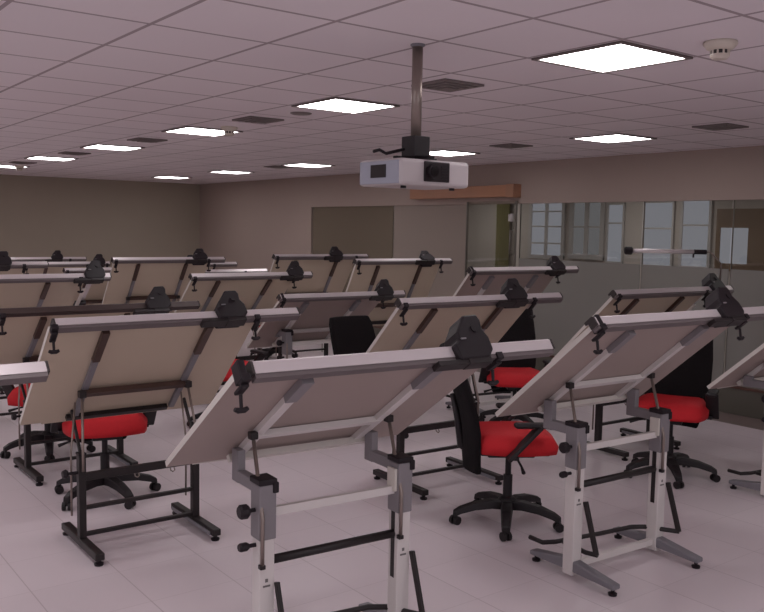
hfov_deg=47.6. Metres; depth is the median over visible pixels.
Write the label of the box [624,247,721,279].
lamp
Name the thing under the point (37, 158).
diffuser
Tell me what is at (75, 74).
ceiling
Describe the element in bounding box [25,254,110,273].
table
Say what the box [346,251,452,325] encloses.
table
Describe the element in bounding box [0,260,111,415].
table
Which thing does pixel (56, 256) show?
table
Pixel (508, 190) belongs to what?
beam
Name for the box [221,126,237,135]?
smoke detector
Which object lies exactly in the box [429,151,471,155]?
diffuser
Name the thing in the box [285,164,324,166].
diffuser
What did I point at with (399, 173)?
projector
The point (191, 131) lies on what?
diffuser
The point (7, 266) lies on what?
table
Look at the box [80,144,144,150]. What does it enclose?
recessed light
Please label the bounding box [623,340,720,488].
office chair
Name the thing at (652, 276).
window
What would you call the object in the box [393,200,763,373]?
window frame
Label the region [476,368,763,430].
trim
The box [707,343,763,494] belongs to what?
table
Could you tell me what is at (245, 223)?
wall
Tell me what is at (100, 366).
table
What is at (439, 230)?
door
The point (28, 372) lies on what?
table
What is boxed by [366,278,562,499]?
table
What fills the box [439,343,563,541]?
office chair
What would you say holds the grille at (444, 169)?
attached to the projector
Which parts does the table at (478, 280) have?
pedal lever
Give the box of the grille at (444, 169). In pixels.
[441,166,447,179]
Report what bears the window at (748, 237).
in the window frame at (482, 218)
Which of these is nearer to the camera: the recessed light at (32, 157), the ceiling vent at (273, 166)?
the recessed light at (32, 157)
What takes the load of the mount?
attached to the ceiling
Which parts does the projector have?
len panel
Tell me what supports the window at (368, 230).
in the wall at (245, 223)
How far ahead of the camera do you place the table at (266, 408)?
3.59 m
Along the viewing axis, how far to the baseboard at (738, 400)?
8.96 m
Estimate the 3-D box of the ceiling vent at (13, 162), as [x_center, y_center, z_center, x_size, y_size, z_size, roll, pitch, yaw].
[-5.381,-2.139,12.986,0.320,0.029,0.320,-3,6,-37]
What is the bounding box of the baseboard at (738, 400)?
[373,326,763,418]
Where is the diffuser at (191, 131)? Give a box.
[168,128,235,135]
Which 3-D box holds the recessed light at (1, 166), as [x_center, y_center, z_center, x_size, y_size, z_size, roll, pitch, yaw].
[-6.056,-2.248,13.974,0.572,0.011,0.572,-3,6,-37]
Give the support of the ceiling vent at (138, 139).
in the ceiling
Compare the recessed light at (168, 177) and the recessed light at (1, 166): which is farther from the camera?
the recessed light at (168, 177)
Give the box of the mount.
[373,43,436,159]
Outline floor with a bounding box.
[0,330,763,611]
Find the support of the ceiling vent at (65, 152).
in the ceiling
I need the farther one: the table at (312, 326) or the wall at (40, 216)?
the wall at (40, 216)
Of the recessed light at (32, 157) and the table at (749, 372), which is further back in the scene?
the recessed light at (32, 157)
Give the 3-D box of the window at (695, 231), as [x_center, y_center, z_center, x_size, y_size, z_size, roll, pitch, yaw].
[4.281,-0.993,11.842,0.030,0.980,0.480,-3,6,-37]
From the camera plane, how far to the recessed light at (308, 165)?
12.47 m
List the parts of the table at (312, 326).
support arm, height knob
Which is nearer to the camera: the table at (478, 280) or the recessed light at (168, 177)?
the table at (478, 280)
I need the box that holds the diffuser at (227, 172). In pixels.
[214,171,246,173]
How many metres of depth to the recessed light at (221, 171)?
14.38 m
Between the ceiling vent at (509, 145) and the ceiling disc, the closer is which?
the ceiling disc
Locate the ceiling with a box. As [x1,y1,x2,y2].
[0,0,763,183]
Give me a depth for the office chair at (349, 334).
8.09 m
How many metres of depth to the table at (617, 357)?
4.72 m
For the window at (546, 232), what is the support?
in the window frame at (482, 218)
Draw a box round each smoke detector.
[14,165,24,170]
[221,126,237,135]
[703,38,737,60]
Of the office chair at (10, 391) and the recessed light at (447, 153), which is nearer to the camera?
the office chair at (10, 391)
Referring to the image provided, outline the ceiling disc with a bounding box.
[290,112,311,115]
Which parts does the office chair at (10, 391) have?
armrest, seat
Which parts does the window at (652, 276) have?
frosted pane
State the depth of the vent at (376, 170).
4.20 m
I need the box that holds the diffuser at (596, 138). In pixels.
[578,135,646,142]
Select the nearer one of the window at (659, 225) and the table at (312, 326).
the table at (312, 326)
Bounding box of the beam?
[410,184,520,199]
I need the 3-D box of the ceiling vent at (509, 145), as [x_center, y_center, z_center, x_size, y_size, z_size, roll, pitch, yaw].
[1.352,-1.669,9.077,0.320,0.029,0.320,-3,6,-37]
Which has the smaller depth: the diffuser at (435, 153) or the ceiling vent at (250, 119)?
the ceiling vent at (250, 119)
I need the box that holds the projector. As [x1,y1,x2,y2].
[360,158,467,190]
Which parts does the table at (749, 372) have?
support arm, leg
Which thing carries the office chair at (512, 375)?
on the floor
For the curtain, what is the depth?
14.65 m
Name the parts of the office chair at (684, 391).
lever, seat, backrest, armrest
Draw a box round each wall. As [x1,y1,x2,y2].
[0,174,199,266]
[200,145,763,271]
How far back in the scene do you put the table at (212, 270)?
11.92 m
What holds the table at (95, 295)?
on the floor
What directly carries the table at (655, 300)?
on the floor
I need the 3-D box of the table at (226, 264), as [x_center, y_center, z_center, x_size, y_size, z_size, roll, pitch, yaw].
[-3.109,-0.094,13.382,1.597,1.408,0.788,-3,6,-37]
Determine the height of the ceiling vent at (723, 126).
0.029 m
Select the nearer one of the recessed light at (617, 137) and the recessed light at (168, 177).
the recessed light at (617, 137)
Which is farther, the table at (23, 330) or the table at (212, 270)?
the table at (212, 270)
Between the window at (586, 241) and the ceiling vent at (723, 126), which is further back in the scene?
the window at (586, 241)
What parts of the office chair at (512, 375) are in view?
armrest, lever, seat, backrest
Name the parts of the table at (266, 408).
support arm, height knob, height knob, rod, leg, pedal lever, support arm, label plate, leg, rod, pedal lever, brake knob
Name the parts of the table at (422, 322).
leg, support arm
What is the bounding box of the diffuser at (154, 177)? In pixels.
[154,177,181,178]
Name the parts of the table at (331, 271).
leg, leg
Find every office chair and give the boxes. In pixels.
[0,383,95,459]
[50,411,160,510]
[187,349,267,425]
[249,325,297,359]
[329,315,408,438]
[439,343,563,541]
[478,309,550,421]
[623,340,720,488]
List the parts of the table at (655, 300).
leg, leg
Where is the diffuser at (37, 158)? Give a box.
[28,157,72,160]
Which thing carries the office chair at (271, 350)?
on the floor
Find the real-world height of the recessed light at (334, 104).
0.011 m
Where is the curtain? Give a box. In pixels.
[495,204,509,266]
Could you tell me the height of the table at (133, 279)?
1.569 m
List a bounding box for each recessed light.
[0,165,29,167]
[24,156,77,160]
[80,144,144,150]
[151,176,191,178]
[161,126,242,136]
[209,170,253,173]
[281,163,335,167]
[291,97,399,113]
[429,150,479,156]
[531,40,692,73]
[569,133,656,142]
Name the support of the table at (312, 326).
on the floor
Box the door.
[465,201,517,276]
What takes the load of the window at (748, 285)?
in the wall at (245, 223)
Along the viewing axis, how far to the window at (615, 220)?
12.91 m
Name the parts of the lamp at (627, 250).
bent arm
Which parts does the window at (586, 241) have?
pane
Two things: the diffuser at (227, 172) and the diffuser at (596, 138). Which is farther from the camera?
the diffuser at (227, 172)
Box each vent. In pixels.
[9,161,36,163]
[58,151,90,155]
[127,137,167,142]
[232,116,283,123]
[264,165,292,168]
[370,164,385,177]
[411,78,483,91]
[489,143,532,148]
[692,123,748,130]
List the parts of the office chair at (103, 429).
armrest, lever, backrest, seat, armrest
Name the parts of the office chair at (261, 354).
seat, armrest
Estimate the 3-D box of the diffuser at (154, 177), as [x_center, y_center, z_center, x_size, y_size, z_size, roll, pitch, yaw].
[-3.961,-2.419,16.304,0.526,0.007,0.526,-3,6,-37]
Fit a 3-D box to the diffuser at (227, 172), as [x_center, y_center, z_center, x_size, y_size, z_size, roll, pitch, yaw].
[-2.514,-2.224,14.399,0.526,0.007,0.526,-3,6,-37]
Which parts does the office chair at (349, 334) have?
backrest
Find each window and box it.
[312,206,393,326]
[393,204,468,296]
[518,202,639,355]
[528,203,565,259]
[568,202,605,259]
[605,203,625,263]
[640,200,728,381]
[640,201,675,265]
[678,201,712,267]
[714,208,763,270]
[725,200,763,389]
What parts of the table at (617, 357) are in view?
support arm, height knob, height knob, leg, pedal lever, support arm, label plate, leg, pedal lever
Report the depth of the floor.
5.30 m
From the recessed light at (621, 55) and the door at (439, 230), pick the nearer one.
the recessed light at (621, 55)
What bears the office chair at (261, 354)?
on the floor
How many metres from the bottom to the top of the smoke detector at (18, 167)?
0.082 m
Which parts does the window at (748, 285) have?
frosted pane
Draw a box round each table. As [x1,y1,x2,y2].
[0,251,48,394]
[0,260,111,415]
[0,286,199,485]
[0,361,49,385]
[10,250,86,261]
[19,291,299,566]
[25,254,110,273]
[62,267,111,305]
[102,248,225,312]
[165,315,554,611]
[174,261,312,398]
[187,255,237,269]
[205,269,267,272]
[246,279,405,358]
[270,246,368,355]
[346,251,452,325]
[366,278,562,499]
[445,256,578,417]
[495,287,763,596]
[551,273,733,460]
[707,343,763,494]
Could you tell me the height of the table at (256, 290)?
1.486 m
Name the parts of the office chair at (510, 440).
backrest, armrest, seat, lever, armrest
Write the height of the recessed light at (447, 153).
0.011 m
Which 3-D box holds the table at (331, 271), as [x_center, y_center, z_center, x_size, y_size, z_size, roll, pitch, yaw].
[-0.932,0.023,11.345,1.397,1.614,0.708,-3,6,-35]
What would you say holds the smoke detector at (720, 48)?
attached to the ceiling
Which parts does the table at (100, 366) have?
height knob, support arm, leg, support arm, leg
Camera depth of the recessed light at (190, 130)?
8.23 m
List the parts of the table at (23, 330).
height knob, support arm, leg, leg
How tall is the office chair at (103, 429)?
1.009 m
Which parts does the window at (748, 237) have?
pane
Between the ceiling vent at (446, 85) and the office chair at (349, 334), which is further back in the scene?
the office chair at (349, 334)

